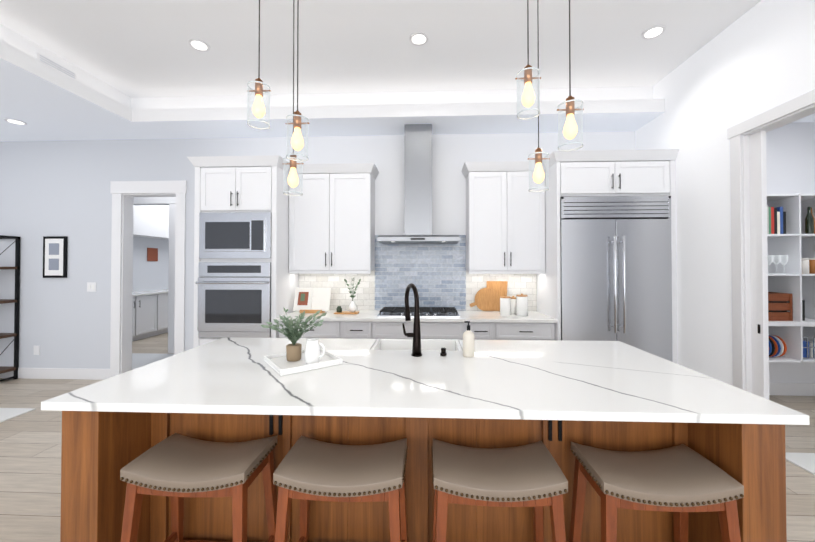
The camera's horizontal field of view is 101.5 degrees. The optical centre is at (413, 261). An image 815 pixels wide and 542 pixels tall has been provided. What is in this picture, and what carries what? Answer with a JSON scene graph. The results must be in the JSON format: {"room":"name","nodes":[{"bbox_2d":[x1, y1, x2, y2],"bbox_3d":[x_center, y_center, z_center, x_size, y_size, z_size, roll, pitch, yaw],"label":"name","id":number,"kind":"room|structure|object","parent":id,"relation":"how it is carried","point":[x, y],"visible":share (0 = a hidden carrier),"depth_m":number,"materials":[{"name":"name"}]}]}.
{"room":"kitchen","nodes":[
{"label":"kitchen","id":0,"kind":"room"},
{"bbox_2d":[0,131,634,373],"bbox_3d":[-2.077,-0.282,4.338,9.840,3.620,0.150,0,-1,2],"label":"wall","id":1,"kind":"structure","parent":0,"point":[54,188],"depth_m":4.32,"materials":[{"name":"grey paint"}]},
{"bbox_2d":[34,346,39,354],"bbox_3d":[-4.938,1.158,4.361,0.080,0.120,0.006,0,-1,2],"label":"electrical outlet plate","id":2,"kind":"object","parent":1,"relation":"attached to","point":[36,350],"visible":1,"depth_m":4.36,"materials":[{"name":"white plastic"}]},
{"bbox_2d":[0,368,109,379],"bbox_3d":[-5.386,1.458,4.372,2.925,0.140,0.017,0,-1,2],"label":"baseboard","id":3,"kind":"structure","parent":1,"relation":"attached to","point":[23,373],"depth_m":4.33,"materials":[{"name":"white"}]},
{"bbox_2d":[43,236,67,277],"bbox_3d":[-4.689,-0.062,4.352,0.310,0.540,0.029,0,-1,2],"label":"framed picture","id":4,"kind":"object","parent":1,"relation":"attached to","point":[55,254],"visible":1,"depth_m":4.34,"materials":[{"name":"black metal"}]},
{"bbox_2d":[87,282,95,291],"bbox_3d":[-4.199,0.328,4.338,0.120,0.120,0.009,0,-1,2],"label":"switch plate","id":5,"kind":"object","parent":1,"relation":"attached to","point":[91,286],"visible":1,"depth_m":4.34,"materials":[{"name":"white plastic"}]},
{"bbox_2d":[110,180,186,377],"bbox_3d":[-3.432,0.241,4.376,1.010,2.575,0.176,0,-1,2],"label":"door frame","id":6,"kind":"structure","parent":1,"relation":"attached to","point":[125,194],"depth_m":4.32,"materials":[{"name":"white wood"}]},
{"bbox_2d":[133,205,168,239],"bbox_3d":[-5.775,-0.989,7.559,0.338,0.890,3.180,0,-1,2],"label":"laundry cabinets","id":7,"kind":"object","parent":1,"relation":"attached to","point":[148,220],"depth_m":7.14,"materials":[{"name":"white wood"}]},
{"bbox_2d":[147,248,157,260],"bbox_3d":[-5.935,-0.164,7.566,0.018,0.300,0.280,0,-1,2],"label":"framed picture","id":8,"kind":"object","parent":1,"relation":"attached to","point":[152,254],"visible":0.93,"depth_m":7.55,"materials":[{"name":"brown"}]},
{"bbox_2d":[288,163,378,273],"bbox_3d":[-0.952,-0.496,4.025,1.021,1.270,0.382,0,-1,2],"label":"upper cabinet","id":9,"kind":"object","parent":1,"relation":"attached to","point":[332,219],"visible":0.85,"depth_m":3.89,"materials":[{"name":"white wood"}]},
{"bbox_2d":[299,235,536,310],"bbox_3d":[0.030,0.136,4.164,2.971,0.939,0.012,0,-1,2],"label":"tile backsplash","id":10,"kind":"structure","parent":1,"relation":"attached to","point":[437,275],"depth_m":4.16,"materials":[{"name":"grey tile"}]},
{"bbox_2d":[377,124,459,243],"bbox_3d":[0.062,-0.911,3.929,0.916,1.378,0.500,0,-1,2],"label":"range hood","id":11,"kind":"object","parent":1,"relation":"attached to","point":[417,183],"visible":1,"depth_m":3.86,"materials":[{"name":"silver metal"}]},
{"bbox_2d":[461,161,545,273],"bbox_3d":[1.047,-0.497,3.942,0.919,1.270,0.382,0,-1,2],"label":"upper cabinet","id":12,"kind":"object","parent":1,"relation":"attached to","point":[505,220],"visible":0.92,"depth_m":3.81,"materials":[{"name":"white wood"}]},
{"bbox_2d":[0,332,814,541],"bbox_3d":[-0.831,1.563,3.008,12.600,0.100,12.400,0,-1,2],"label":"floor","id":13,"kind":"structure","parent":0,"point":[30,474],"depth_m":2.50,"materials":[{"name":"brown wood"}]},
{"bbox_2d":[0,235,19,381],"bbox_3d":[-5.661,0.597,4.207,0.950,1.860,0.372,0,-1,2],"label":"shelf unit","id":14,"kind":"object","parent":13,"relation":"on","point":[15,335],"visible":1,"depth_m":4.34,"materials":[{"name":"black metal"}]},
{"bbox_2d":[0,408,35,422],"bbox_3d":[-5.245,1.498,2.283,2.640,0.012,2.380,0,-1,2],"label":"rug","id":15,"kind":"object","parent":13,"relation":"on","point":[7,413],"visible":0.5,"depth_m":3.32,"materials":[{"name":"white fabric"}]},
{"bbox_2d":[132,293,159,340],"bbox_3d":[-5.688,1.111,6.497,0.598,0.885,1.115,0,-1,2],"label":"base cabinet","id":16,"kind":"object","parent":13,"relation":"on","point":[149,313],"depth_m":6.71,"materials":[{"name":"white wood"}]},
{"bbox_2d":[133,289,167,296],"bbox_3d":[-5.635,0.663,7.534,0.618,0.035,3.220,0,-1,2],"label":"countertop","id":17,"kind":"structure","parent":16,"relation":"on","point":[142,293],"depth_m":6.93,"materials":[{"name":"white stone"}]},
{"bbox_2d":[132,353,173,369],"bbox_3d":[-3.948,1.531,5.066,1.700,0.012,0.950,0,-1,2],"label":"rug","id":18,"kind":"object","parent":13,"relation":"on","point":[140,359],"visible":0.07,"depth_m":5.26,"materials":[{"name":"white carpet"}]},
{"bbox_2d":[160,293,167,333],"bbox_3d":[-5.646,1.123,7.509,0.598,0.885,1.170,0,-1,2],"label":"base cabinet","id":19,"kind":"object","parent":13,"relation":"on","point":[163,296],"depth_m":7.17,"materials":[{"name":"white wood"}]},
{"bbox_2d":[120,433,277,541],"bbox_3d":[-0.902,1.154,1.443,0.520,0.680,0.350,0,-1,2],"label":"stool","id":20,"kind":"object","parent":13,"relation":"on","point":[177,468],"visible":1,"depth_m":1.35,"materials":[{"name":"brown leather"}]},
{"bbox_2d":[187,155,298,347],"bbox_3d":[-1.929,0.195,3.882,1.023,2.655,0.735,0,-1,2],"label":"tall cabinet","id":21,"kind":"object","parent":13,"relation":"on","point":[246,283],"visible":0.6,"depth_m":3.60,"materials":[{"name":"white wood"}]},
{"bbox_2d":[273,436,407,541],"bbox_3d":[-0.287,1.154,1.417,0.520,0.680,0.350,0,-1,2],"label":"stool","id":22,"kind":"object","parent":13,"relation":"on","point":[307,470],"visible":1,"depth_m":1.31,"materials":[{"name":"brown leather"}]},
{"bbox_2d":[275,310,556,339],"bbox_3d":[0.016,1.062,3.829,2.971,0.920,0.658,0,-1,2],"label":"countertop","id":23,"kind":"structure","parent":13,"relation":"on","point":[484,325],"depth_m":3.56,"materials":[{"name":"white"}]},
{"bbox_2d":[293,287,330,312],"bbox_3d":[-1.202,0.455,3.960,0.430,0.295,0.135,0,-1,2],"label":"cookbook stand","id":24,"kind":"object","parent":23,"relation":"on","point":[310,300],"visible":1,"depth_m":3.94,"materials":[{"name":"white paper"}]},
{"bbox_2d":[334,311,358,313],"bbox_3d":[-0.780,0.594,3.878,0.270,0.016,0.140,0,-1,2],"label":"board","id":25,"kind":"object","parent":23,"relation":"on","point":[347,312],"visible":0.85,"depth_m":3.84,"materials":[{"name":"brown wood"}]},
{"bbox_2d":[336,306,341,311],"bbox_3d":[-0.865,0.548,3.873,0.068,0.073,0.068,0,-1,2],"label":"succulent pot","id":26,"kind":"object","parent":25,"relation":"on","point":[338,308],"visible":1,"depth_m":3.85,"materials":[{"name":"grey"}]},
{"bbox_2d":[344,278,360,311],"bbox_3d":[-0.713,0.377,3.914,0.194,0.416,0.164,0,-1,2],"label":"vase","id":27,"kind":"object","parent":25,"relation":"on","point":[352,306],"visible":1,"depth_m":3.88,"materials":[{"name":"white ceramic"}]},
{"bbox_2d":[377,307,459,316],"bbox_3d":[0.059,0.574,3.849,0.903,0.054,0.470,0,-1,2],"label":"cooktop","id":28,"kind":"object","parent":23,"relation":"in","point":[424,312],"visible":0.79,"depth_m":3.73,"materials":[{"name":"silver metal"}]},
{"bbox_2d":[469,281,507,310],"bbox_3d":[0.911,0.419,4.066,0.456,0.368,0.088,0,-1,2],"label":"cutting boards","id":29,"kind":"object","parent":23,"relation":"on","point":[487,298],"visible":0.94,"depth_m":4.04,"materials":[{"name":"brown wood"}]},
{"bbox_2d":[500,295,514,315],"bbox_3d":[1.092,0.487,3.800,0.282,0.228,0.116,1,-1,-43],"label":"canister","id":30,"kind":"object","parent":23,"relation":"on","point":[507,303],"depth_m":3.70,"materials":[{"name":"white ceramic"}]},
{"bbox_2d":[515,293,527,315],"bbox_3d":[1.210,0.476,3.716,0.124,0.248,0.122,0,-1,2],"label":"canister","id":31,"kind":"object","parent":23,"relation":"on","point":[517,305],"depth_m":3.67,"materials":[{"name":"white ceramic"}]},
{"bbox_2d":[60,413,786,541],"bbox_3d":[-0.001,1.057,1.911,2.890,0.885,1.175,0,-1,2],"label":"kitchen island","id":32,"kind":"object","parent":13,"relation":"on","point":[95,447],"depth_m":1.58,"materials":[{"name":"wood"}]},
{"bbox_2d":[41,337,809,424],"bbox_3d":[-0.001,0.597,1.912,3.000,0.035,1.230,0,-1,2],"label":"island countertop","id":33,"kind":"structure","parent":32,"relation":"on","point":[226,376],"depth_m":1.54,"materials":[{"name":"white stone"}]},
{"bbox_2d":[264,348,342,375],"bbox_3d":[-0.637,0.563,1.911,0.340,0.032,0.340,1,-1,-38],"label":"serving tray","id":34,"kind":"object","parent":33,"relation":"on","point":[279,364],"visible":0.75,"depth_m":1.84,"materials":[{"name":"white ceramic"}]},
{"bbox_2d":[261,307,326,361],"bbox_3d":[-0.672,0.415,1.915,0.380,0.301,0.360,0,-1,2],"label":"potted plant","id":35,"kind":"object","parent":34,"relation":"on","point":[293,348],"visible":1,"depth_m":1.90,"materials":[{"name":"green plant"}]},
{"bbox_2d":[305,338,324,363],"bbox_3d":[-0.553,0.501,1.873,0.117,0.128,0.085,0,-1,2],"label":"pitcher","id":36,"kind":"object","parent":34,"relation":"on","point":[312,351],"visible":0.98,"depth_m":1.84,"materials":[{"name":"white ceramic"}]},
{"bbox_2d":[402,283,446,356],"bbox_3d":[0.071,0.360,2.152,0.276,0.442,0.233,0,-1,2],"label":"faucet","id":37,"kind":"object","parent":33,"relation":"on","point":[416,345],"visible":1,"depth_m":2.06,"materials":[{"name":"black metal"}]},
{"bbox_2d":[463,321,473,356],"bbox_3d":[0.340,0.474,2.056,0.072,0.213,0.071,0,-1,2],"label":"soap dispenser","id":38,"kind":"object","parent":33,"relation":"on","point":[468,342],"visible":1,"depth_m":2.03,"materials":[{"name":"beige ceramic"}]},
{"bbox_2d":[431,439,567,541],"bbox_3d":[0.332,1.153,1.391,0.520,0.680,0.350,0,-1,2],"label":"stool","id":39,"kind":"object","parent":13,"relation":"on","point":[531,475],"visible":1,"depth_m":1.28,"materials":[{"name":"brown leather"}]},
{"bbox_2d":[537,149,678,363],"bbox_3d":[2.072,0.193,3.709,1.252,2.655,0.746,0,-1,2],"label":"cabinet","id":40,"kind":"object","parent":13,"relation":"on","point":[610,245],"visible":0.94,"depth_m":3.42,"materials":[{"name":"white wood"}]},
{"bbox_2d":[569,442,743,541],"bbox_3d":[0.962,1.153,1.365,0.520,0.680,0.350,0,-1,2],"label":"stool","id":41,"kind":"object","parent":13,"relation":"on","point":[681,481],"visible":1,"depth_m":1.27,"materials":[{"name":"brown leather"}]},
{"bbox_2d":[786,452,814,474],"bbox_3d":[3.267,1.494,1.917,0.920,0.012,1.360,0,-1,2],"label":"rug","id":42,"kind":"object","parent":13,"relation":"on","point":[805,461],"depth_m":2.50,"materials":[{"name":"white fabric"}]},
{"bbox_2d":[0,0,814,141],"bbox_3d":[-0.831,-1.855,3.048,12.440,0.505,12.240,0,-1,2],"label":"ceiling","id":43,"kind":"structure","parent":0,"point":[71,70],"depth_m":3.26,"materials":[{"name":"white paint"}]},
{"bbox_2d":[247,0,309,195],"bbox_3d":[-0.682,-1.197,1.813,0.321,1.609,0.348,0,-1,2],"label":"cluster","id":44,"kind":"object","parent":43,"relation":"hanging from","point":[297,138],"visible":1,"depth_m":1.69,"materials":[{"name":"clear glass"}]},
{"bbox_2d":[515,0,583,191],"bbox_3d":[0.645,-1.203,1.718,0.301,1.599,0.428,0,-1,2],"label":"cluster","id":45,"kind":"object","parent":43,"relation":"hanging from","point":[569,128],"visible":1,"depth_m":1.58,"materials":[{"name":"clear glass"}]},
{"bbox_2d":[635,0,814,385],"bbox_3d":[2.625,-0.327,0.474,0.120,3.620,7.180,0,-1,2],"label":"wall","id":46,"kind":"structure","parent":0,"point":[757,59],"depth_m":2.83,"materials":[{"name":"white paint"}]},
{"bbox_2d":[727,89,814,399],"bbox_3d":[2.675,0.185,1.903,0.143,2.630,1.770,0,-1,2],"label":"door frame","id":47,"kind":"structure","parent":46,"relation":"attached to","point":[749,239],"depth_m":2.65,"materials":[{"name":"white wood"}]},
{"bbox_2d":[767,193,814,362],"bbox_3d":[4.049,0.165,3.644,2.118,1.770,0.352,0,-1,2],"label":"pantry shelving","id":48,"kind":"object","parent":46,"relation":"attached to","point":[795,243],"visible":0.21,"depth_m":3.58,"materials":[{"name":"white"}]},
{"bbox_2d":[767,205,814,357],"bbox_3d":[4.042,0.215,3.639,0.655,1.627,0.265,0,-1,2],"label":"pantry items","id":49,"kind":"object","parent":48,"relation":"on","point":[779,306],"visible":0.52,"depth_m":3.54,"materials":[{"name":"multicoloured"}]},
{"bbox_2d":[769,383,814,395],"bbox_3d":[4.067,1.452,3.798,2.479,0.140,0.014,0,-1,2],"label":"baseboard","id":50,"kind":"structure","parent":46,"relation":"attached to","point":[794,389],"depth_m":3.78,"materials":[{"name":"white"}]}
]}

